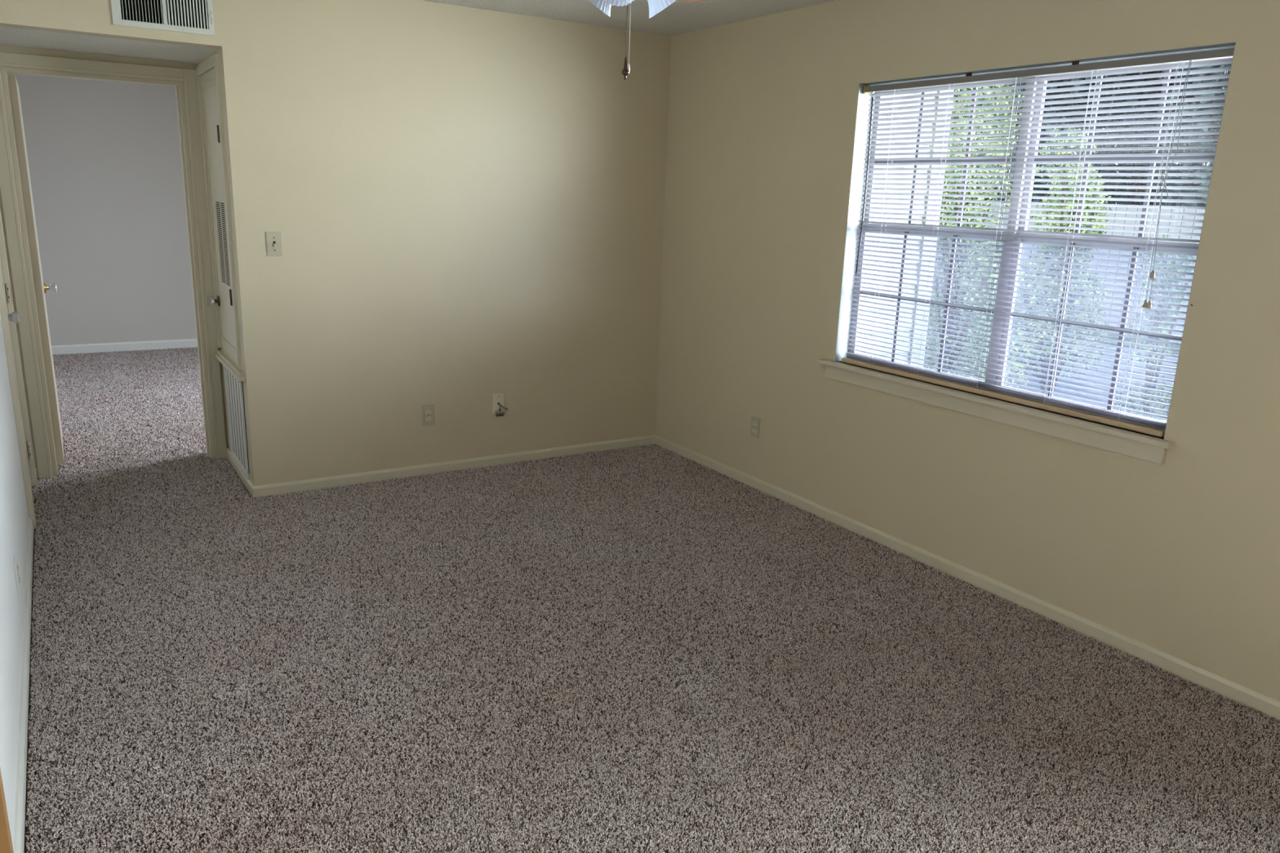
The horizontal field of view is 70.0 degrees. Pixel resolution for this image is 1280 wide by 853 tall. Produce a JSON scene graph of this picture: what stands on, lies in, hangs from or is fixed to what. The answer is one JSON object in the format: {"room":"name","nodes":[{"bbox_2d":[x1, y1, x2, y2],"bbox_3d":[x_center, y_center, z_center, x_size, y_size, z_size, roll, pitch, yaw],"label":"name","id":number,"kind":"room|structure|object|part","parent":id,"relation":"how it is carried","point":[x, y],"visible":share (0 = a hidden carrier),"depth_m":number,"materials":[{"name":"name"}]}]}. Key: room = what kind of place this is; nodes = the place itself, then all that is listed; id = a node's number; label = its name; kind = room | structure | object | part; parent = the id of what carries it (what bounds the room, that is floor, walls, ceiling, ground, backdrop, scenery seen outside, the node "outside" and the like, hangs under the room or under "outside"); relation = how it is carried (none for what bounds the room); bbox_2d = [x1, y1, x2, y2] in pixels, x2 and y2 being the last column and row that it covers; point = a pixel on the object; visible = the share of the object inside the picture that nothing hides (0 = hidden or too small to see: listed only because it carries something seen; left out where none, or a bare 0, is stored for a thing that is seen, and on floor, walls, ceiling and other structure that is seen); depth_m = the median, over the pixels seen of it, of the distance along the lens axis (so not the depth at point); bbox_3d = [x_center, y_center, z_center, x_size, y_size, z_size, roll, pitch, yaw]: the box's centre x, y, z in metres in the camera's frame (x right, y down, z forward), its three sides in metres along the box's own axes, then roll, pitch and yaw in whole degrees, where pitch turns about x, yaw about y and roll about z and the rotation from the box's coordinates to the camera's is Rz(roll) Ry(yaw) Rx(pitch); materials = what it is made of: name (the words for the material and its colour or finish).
{"room":"empty living room","nodes":[
{"label":"empty living room","id":0,"kind":"room"},
{"bbox_2d":[0,253,31,846],"bbox_3d":[-2.003,-0.328,2.646,0.120,2.580,12.600,-7,17,-32],"label":"wall","id":1,"kind":"structure","parent":0,"point":[14,515],"depth_m":2.85,"materials":[{"name":"white paint"}]},
{"bbox_2d":[0,768,13,852],"bbox_3d":[-0.979,0.174,1.201,0.100,2.102,0.934,-7,17,-32],"label":"door","id":2,"kind":"structure","parent":1,"relation":"in","point":[6,843],"depth_m":1.72,"materials":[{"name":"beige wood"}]},
{"bbox_2d":[13,555,20,594],"bbox_3d":[-2.071,0.493,3.041,0.009,0.114,0.070,-7,17,-32],"label":"wall outlet","id":3,"kind":"object","parent":1,"relation":"attached to","point":[15,562],"visible":1,"depth_m":3.02,"materials":[{"name":"white plastic"}]},
{"bbox_2d":[0,209,37,528],"bbox_3d":[-2.923,-0.639,4.129,0.179,2.106,0.756,-7,17,-32],"label":"door","id":4,"kind":"structure","parent":1,"relation":"in","point":[11,319],"depth_m":4.08,"materials":[{"name":"beige wood"}]},
{"bbox_3d":[-2.747,-0.479,4.012,0.038,0.051,0.054,-7,17,-32],"label":"knob","id":5,"kind":"part","parent":4,"relation":"part of","materials":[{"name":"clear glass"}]},
{"bbox_2d":[13,517,34,852],"bbox_3d":[-1.990,0.747,2.964,0.013,0.062,2.760,-7,17,-32],"label":"baseboard","id":6,"kind":"structure","parent":1,"relation":"attached to","point":[20,792],"depth_m":2.63,"materials":[{"name":"white wood"}]},
{"bbox_2d":[7,73,196,346],"bbox_3d":[-3.848,-1.917,8.649,3.360,2.580,0.120,-7,17,-32],"label":"wall","id":7,"kind":"structure","parent":0,"point":[104,161],"depth_m":8.05,"materials":[{"name":"paint"}]},
{"bbox_2d":[51,338,197,355],"bbox_3d":[-3.850,-0.830,8.867,3.360,0.085,0.013,-7,17,-32],"label":"baseboard","id":8,"kind":"structure","parent":7,"relation":"attached to","point":[156,344],"depth_m":8.33,"materials":[{"name":"white wood"}]},
{"bbox_2d":[0,26,217,63],"bbox_3d":[-2.513,-1.795,4.205,0.950,0.080,0.690,-7,17,-32],"label":"ceiling","id":9,"kind":"structure","parent":0,"point":[14,37],"depth_m":4.21,"materials":[{"name":"white paint"}]},
{"bbox_2d":[0,44,228,477],"bbox_3d":[-1.743,-1.023,5.416,3.360,2.580,0.120,-7,17,-32],"label":"wall","id":10,"kind":"structure","parent":0,"point":[28,51],"depth_m":4.59,"materials":[{"name":"beige paint"}]},
{"bbox_2d":[35,467,39,479],"bbox_3d":[-3.149,0.247,4.770,0.043,0.062,0.013,-7,17,-32],"label":"baseboard","id":11,"kind":"structure","parent":10,"relation":"attached to","point":[36,468],"depth_m":4.77,"materials":[{"name":"beige wood"}]},
{"bbox_2d":[0,51,226,479],"bbox_3d":[-2.953,-0.885,5.114,0.908,2.096,0.898,-7,17,-32],"label":"door frame","id":12,"kind":"structure","parent":10,"relation":"in","point":[38,288],"depth_m":4.71,"materials":[{"name":"beige wood"}]},
{"bbox_3d":[-3.411,-0.806,5.309,0.038,0.051,0.054,-7,17,-32],"label":"knob","id":13,"kind":"part","parent":12,"relation":"part of","materials":[{"name":"clear glass"}]},
{"bbox_2d":[197,49,250,479],"bbox_3d":[-2.103,-0.861,4.730,0.100,2.580,0.690,-7,17,-32],"label":"wall","id":14,"kind":"structure","parent":0,"point":[216,51],"depth_m":4.63,"materials":[{"name":"beige paint"}]},
{"bbox_2d":[195,53,241,367],"bbox_3d":[-2.153,-1.076,4.635,0.088,1.460,0.655,-7,17,-32],"label":"closet door","id":15,"kind":"structure","parent":14,"relation":"in","point":[207,73],"depth_m":4.64,"materials":[{"name":"beige wood"}]},
{"bbox_3d":[-2.314,-0.676,4.926,0.038,0.051,0.054,-7,17,-32],"label":"knob","id":16,"kind":"part","parent":15,"relation":"part of","materials":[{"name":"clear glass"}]},
{"bbox_2d":[215,201,230,286],"bbox_3d":[-2.111,-0.925,4.634,0.004,0.410,0.300,-7,17,-32],"label":"air vent","id":17,"kind":"object","parent":14,"relation":"in","point":[220,206],"depth_m":4.65,"materials":[{"name":"white metal"}]},
{"bbox_2d":[214,350,249,479],"bbox_3d":[-2.158,-0.064,4.852,0.038,0.572,0.748,-7,17,-32],"label":"air vent","id":18,"kind":"object","parent":14,"relation":"in","point":[234,376],"visible":1,"depth_m":4.81,"materials":[{"name":"beige metal"}]},
{"bbox_3d":[-2.137,-0.046,4.848,0.010,0.490,0.446,-7,17,-32],"label":"louvre panel","id":19,"kind":"part","parent":18,"relation":"part of","materials":[{"name":"white metal"}]},
{"bbox_3d":[-2.141,-0.043,4.846,0.012,0.535,0.510,-7,17,-32],"label":"grille frame","id":20,"kind":"part","parent":18,"relation":"part of","materials":[{"name":"white metal"}]},
{"bbox_2d":[226,447,254,496],"bbox_3d":[-2.159,0.241,4.931,0.013,0.062,0.800,-7,17,-32],"label":"baseboard","id":21,"kind":"structure","parent":14,"relation":"attached to","point":[230,459],"depth_m":4.88,"materials":[{"name":"beige wood"}]},
{"bbox_2d":[0,0,671,486],"bbox_3d":[-1.315,-0.841,4.759,3.360,2.580,0.110,-7,17,-32],"label":"wall","id":22,"kind":"structure","parent":0,"point":[467,204],"depth_m":4.79,"materials":[{"name":"beige paint"}]},
{"bbox_2d":[110,0,214,35],"bbox_3d":[-2.050,-1.825,3.928,0.394,0.225,0.020,-7,17,-32],"label":"air vent","id":23,"kind":"object","parent":22,"relation":"in","point":[192,16],"visible":1,"depth_m":3.95,"materials":[{"name":"metal"}]},
{"bbox_2d":[266,231,282,256],"bbox_3d":[-1.753,-0.876,4.385,0.070,0.114,0.018,-7,17,-32],"label":"light switch","id":24,"kind":"object","parent":22,"relation":"attached to","point":[273,239],"visible":1,"depth_m":4.39,"materials":[{"name":"beige plastic"}]},
{"bbox_2d":[422,404,435,426],"bbox_3d":[-1.159,-0.062,5.004,0.070,0.114,0.009,-7,17,-32],"label":"wall outlet","id":25,"kind":"object","parent":22,"relation":"attached to","point":[428,411],"visible":1,"depth_m":5.00,"materials":[{"name":"beige plastic"}]},
{"bbox_2d":[425,408,431,414],"bbox_3d":[-1.157,-0.080,4.998,0.033,0.028,0.004,-7,17,-32],"label":"receptacle","id":26,"kind":"object","parent":25,"relation":"attached to","point":[428,411],"depth_m":5.00,"materials":[{"name":"white plastic"}]},
{"bbox_2d":[425,416,431,421],"bbox_3d":[-1.158,-0.042,5.007,0.033,0.028,0.004,-7,17,-32],"label":"receptacle","id":27,"kind":"object","parent":25,"relation":"attached to","point":[427,418],"depth_m":5.00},
{"bbox_2d":[251,435,655,498],"bbox_3d":[-0.924,0.208,5.229,2.423,0.062,0.013,-7,17,-32],"label":"baseboard","id":28,"kind":"structure","parent":22,"relation":"attached to","point":[282,488],"depth_m":5.10,"materials":[{"name":"beige wood"}]},
{"bbox_2d":[492,393,507,416],"bbox_3d":[-0.793,-0.122,5.211,0.089,0.128,0.032,-7,17,-32],"label":"outlet","id":29,"kind":"object","parent":22,"relation":"attached to","point":[498,400],"visible":1,"depth_m":5.21,"materials":[{"name":"beige plastic"}]},
{"bbox_2d":[422,0,835,35],"bbox_3d":[-0.485,-1.830,3.219,3.600,0.150,12.600,-7,17,-32],"label":"ceiling","id":30,"kind":"structure","parent":0,"point":[679,17],"depth_m":4.60,"materials":[{"name":"white paint"}]},
{"bbox_2d":[588,0,707,79],"bbox_3d":[-0.064,-1.292,2.606,1.213,0.562,1.248,-7,17,-32],"label":"ceiling fan","id":31,"kind":"object","parent":30,"relation":"hanging from","point":[655,6],"visible":1,"depth_m":2.65,"materials":[{"name":"white glass"}]},
{"bbox_3d":[-0.137,-1.278,2.670,0.138,0.147,0.140,-7,17,-32],"label":"lamp shade","id":32,"kind":"part","parent":31,"relation":"part of","materials":[{"name":"white glass"}]},
{"bbox_3d":[-0.059,-1.246,2.527,0.146,0.148,0.144,-7,17,-32],"label":"lamp shade","id":33,"kind":"part","parent":31,"relation":"part of","materials":[{"name":"white glass"}]},
{"bbox_3d":[-0.039,-1.168,2.669,0.003,0.172,0.003,-7,17,-32],"label":"pull chain","id":34,"kind":"part","parent":31,"relation":"part of","materials":[{"name":"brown metal"}]},
{"bbox_3d":[-0.030,-1.159,2.671,0.003,0.186,0.002,-7,17,-32],"label":"pull chain","id":35,"kind":"part","parent":31,"relation":"part of","materials":[{"name":"white metal"}]},
{"bbox_3d":[0.075,-1.270,2.671,0.146,0.147,0.140,-7,17,-32],"label":"lamp shade","id":36,"kind":"part","parent":31,"relation":"part of","materials":[{"name":"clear glass"}]},
{"bbox_3d":[0.116,-1.446,2.998,0.132,0.006,0.485,7,15,19],"label":"blade","id":37,"kind":"part","parent":31,"relation":"part of","materials":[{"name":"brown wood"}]},
{"bbox_2d":[24,353,1279,852],"bbox_3d":[-0.572,0.675,3.855,3.600,0.138,12.600,-7,17,-32],"label":"floor","id":38,"kind":"structure","parent":0,"point":[31,640],"depth_m":2.67,"materials":[{"name":"grey carpet"}]},
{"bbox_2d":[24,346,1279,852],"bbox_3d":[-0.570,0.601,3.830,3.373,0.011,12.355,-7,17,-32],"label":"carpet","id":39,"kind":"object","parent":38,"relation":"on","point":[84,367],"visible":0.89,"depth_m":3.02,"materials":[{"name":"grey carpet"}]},
{"bbox_2d":[655,0,1279,701],"bbox_3d":[0.942,-0.687,4.464,0.120,2.580,12.600,-7,17,-32],"label":"wall","id":40,"kind":"structure","parent":0,"point":[1179,557],"depth_m":3.76,"materials":[{"name":"beige paint"}]},
{"bbox_2d":[750,416,759,439],"bbox_3d":[0.628,0.005,4.987,0.009,0.114,0.070,-7,17,-32],"label":"wall outlet","id":41,"kind":"object","parent":40,"relation":"attached to","point":[755,422],"visible":1,"depth_m":4.98,"materials":[{"name":"beige plastic"}]},
{"bbox_2d":[654,434,1279,721],"bbox_3d":[1.422,0.647,3.823,0.013,0.062,5.000,-7,17,-32],"label":"baseboard","id":42,"kind":"structure","parent":40,"relation":"attached to","point":[1267,705],"depth_m":3.66,"materials":[{"name":"beige wood"}]},
{"bbox_2d":[817,41,1235,464],"bbox_3d":[1.410,-0.716,3.659,0.160,1.350,1.704,-7,17,-32],"label":"window","id":43,"kind":"structure","parent":40,"relation":"in","point":[1142,446],"depth_m":3.67,"materials":[{"name":"white wood"}]},
{"bbox_3d":[1.252,-0.556,4.046,0.014,0.640,0.804,-7,17,-32],"label":"sash","id":44,"kind":"part","parent":43,"relation":"part of","materials":[{"name":"plastic"}]},
{"bbox_3d":[1.287,-1.137,3.908,0.016,0.627,0.804,-7,17,-32],"label":"sash","id":45,"kind":"part","parent":43,"relation":"part of","materials":[{"name":"plastic"}]},
{"bbox_3d":[1.375,-0.131,3.798,0.127,0.020,1.704,-7,17,-32],"label":"sill","id":46,"kind":"part","parent":43,"relation":"part of","materials":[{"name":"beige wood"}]},
{"bbox_2d":[841,48,1234,437],"bbox_3d":[1.414,-0.752,3.631,0.056,1.266,1.586,-7,17,-32],"label":"window blind","id":47,"kind":"object","parent":43,"relation":"attached to","point":[1075,67],"visible":1,"depth_m":3.45,"materials":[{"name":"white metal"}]},
{"bbox_3d":[1.095,-0.881,4.132,0.029,1.216,0.013,-7,17,-32],"label":"ladder cord","id":48,"kind":"part","parent":47,"relation":"part of","materials":[{"name":"white fabric"}]},
{"bbox_3d":[1.252,-0.814,3.891,0.029,1.216,0.013,-7,17,-32],"label":"ladder cord","id":49,"kind":"part","parent":47,"relation":"part of","materials":[{"name":"white fabric"}]},
{"bbox_3d":[1.419,-0.743,3.634,0.029,1.216,0.013,-7,17,-32],"label":"ladder cord","id":50,"kind":"part","parent":47,"relation":"part of","materials":[{"name":"white fabric"}]},
{"bbox_3d":[1.391,-0.148,3.778,0.028,0.022,1.550,-7,17,-32],"label":"rail","id":51,"kind":"part","parent":47,"relation":"part of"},
{"bbox_3d":[1.584,-0.673,3.381,0.029,1.216,0.013,-7,17,-32],"label":"ladder cord","id":52,"kind":"part","parent":47,"relation":"part of","materials":[{"name":"white fabric"}]},
{"bbox_3d":[1.744,-0.605,3.136,0.029,1.216,0.013,-7,17,-32],"label":"ladder cord","id":53,"kind":"part","parent":47,"relation":"part of","materials":[{"name":"white fabric"}]},
{"bbox_3d":[1.740,-0.613,3.093,0.003,0.375,0.011,-7,17,-32],"label":"lift cord","id":54,"kind":"part","parent":47,"relation":"part of","materials":[{"name":"white fabric"}]},
{"bbox_3d":[1.744,-0.611,3.088,0.003,0.377,0.024,-7,17,-32],"label":"lift cord","id":55,"kind":"part","parent":47,"relation":"part of","materials":[{"name":"white fabric"}]},
{"bbox_3d":[1.744,-0.661,3.078,0.002,0.275,0.018,-6,16,-28],"label":"lift cord","id":56,"kind":"part","parent":47,"relation":"part of","materials":[{"name":"white fabric"}]},
{"bbox_3d":[1.759,-1.012,2.989,0.017,0.350,0.007,8,15,23],"label":"lift cord","id":57,"kind":"part","parent":47,"relation":"part of","materials":[{"name":"white fabric"}]},
{"bbox_3d":[1.763,-1.011,2.986,0.010,0.351,0.027,-7,17,-32],"label":"lift cord","id":58,"kind":"part","parent":47,"relation":"part of","materials":[{"name":"white fabric"}]},
{"bbox_3d":[1.676,-0.376,3.397,0.014,0.640,0.732,-7,17,-32],"label":"sash","id":59,"kind":"part","parent":43,"relation":"part of","materials":[{"name":"plastic"}]},
{"bbox_3d":[1.710,-0.957,3.259,0.016,0.627,0.732,-7,17,-32],"label":"sash","id":60,"kind":"part","parent":43,"relation":"part of","materials":[{"name":"plastic"}]},
{"label":"outside","id":61,"kind":"structure","parent":0,"visible":0},
{"bbox_2d":[923,317,1177,420],"bbox_3d":[1.522,-2.117,15.374,3.600,0.020,65.000,-7,17,-32],"label":"driveway","id":62,"kind":"structure","parent":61,"point":[1111,348],"depth_m":9.42,"materials":[{"name":"grey concrete"}]},
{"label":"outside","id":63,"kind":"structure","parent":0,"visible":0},
{"bbox_2d":[927,307,1180,419],"bbox_3d":[22.870,-3.887,25.726,59.880,0.200,70.000,-7,17,-32],"label":"lawn","id":64,"kind":"structure","parent":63,"point":[1078,331],"depth_m":12.28,"materials":[{"name":"green plant"}]},
{"bbox_2d":[856,89,954,367],"bbox_3d":[1.224,-1.074,5.234,1.238,2.970,0.150,-7,17,-32],"label":"wall","id":65,"kind":"structure","parent":64,"relation":"on","point":[919,292],"depth_m":5.37,"materials":[{"name":"white"}]},
{"bbox_3d":[1.697,-1.132,5.526,0.120,2.970,0.150,-7,17,-32],"label":"corner post","id":66,"kind":"part","parent":65,"relation":"part of","materials":[{"name":"white"}]},
{"bbox_2d":[948,88,982,199],"bbox_3d":[5.624,-6.670,17.938,3.112,7.870,3.361,4,14,7],"label":"tree","id":67,"kind":"object","parent":64,"relation":"on","point":[966,88],"visible":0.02,"depth_m":17.79,"materials":[{"name":"green plant"}]},
{"bbox_2d":[923,85,1022,381],"bbox_3d":[3.097,-1.855,8.781,1.162,2.908,1.264,7,15,20],"label":"shrub","id":68,"kind":"object","parent":64,"relation":"on","point":[987,143],"visible":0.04,"depth_m":8.85,"materials":[{"name":"green plant"}]},
{"bbox_2d":[927,84,1031,388],"bbox_3d":[2.552,-1.317,6.939,1.007,2.699,0.980,3,14,5],"label":"tree","id":69,"kind":"object","parent":64,"relation":"on","point":[954,333],"visible":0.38,"depth_m":6.85,"materials":[{"name":"green plant"}]},
{"bbox_2d":[976,110,1013,200],"bbox_3d":[8.118,-8.112,22.641,4.453,9.227,3.666,-8,18,-35],"label":"tree","id":70,"kind":"object","parent":64,"relation":"on","point":[997,165],"visible":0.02,"depth_m":22.17,"materials":[{"name":"green plant"}]},
{"bbox_2d":[1006,127,1112,395],"bbox_3d":[3.486,-1.286,7.683,0.961,2.338,0.939,-7,17,-32],"label":"tree","id":71,"kind":"object","parent":64,"relation":"on","point":[1099,226],"visible":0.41,"depth_m":7.58,"materials":[{"name":"green plant"}]},
{"bbox_2d":[981,71,1143,203],"bbox_3d":[7.431,-5.771,15.473,3.114,7.647,3.264,1,14,-5],"label":"tree","id":72,"kind":"object","parent":64,"relation":"on","point":[1140,73],"visible":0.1,"depth_m":15.01,"materials":[{"name":"green plant"}]},
{"bbox_2d":[931,202,1204,342],"bbox_3d":[5.830,-2.600,14.310,0.080,1.770,10.900,-7,17,-32],"label":"fence","id":73,"kind":"object","parent":64,"relation":"on","point":[1113,208],"visible":0.02,"depth_m":12.80,"materials":[{"name":"white wood"}]},
{"bbox_2d":[1088,69,1212,205],"bbox_3d":[10.503,-7.627,19.331,4.044,9.393,3.715,9,16,26],"label":"tree","id":74,"kind":"object","parent":64,"relation":"on","point":[1172,171],"visible":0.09,"depth_m":18.99,"materials":[{"name":"green plant"}]},
{"bbox_2d":[1114,234,1195,421],"bbox_3d":[3.786,-0.571,6.734,0.704,1.666,0.540,-7,17,-32],"label":"shrub","id":75,"kind":"object","parent":64,"relation":"on","point":[1157,268],"visible":0.49,"depth_m":6.62,"materials":[{"name":"green plant"}]},
{"bbox_2d":[1158,63,1231,206],"bbox_3d":[8.872,-4.791,12.695,2.988,7.047,2.608,-7,17,-32],"label":"tree","id":76,"kind":"object","parent":64,"relation":"on","point":[1188,177],"visible":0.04,"depth_m":12.82,"materials":[{"name":"green plant"}]}
]}

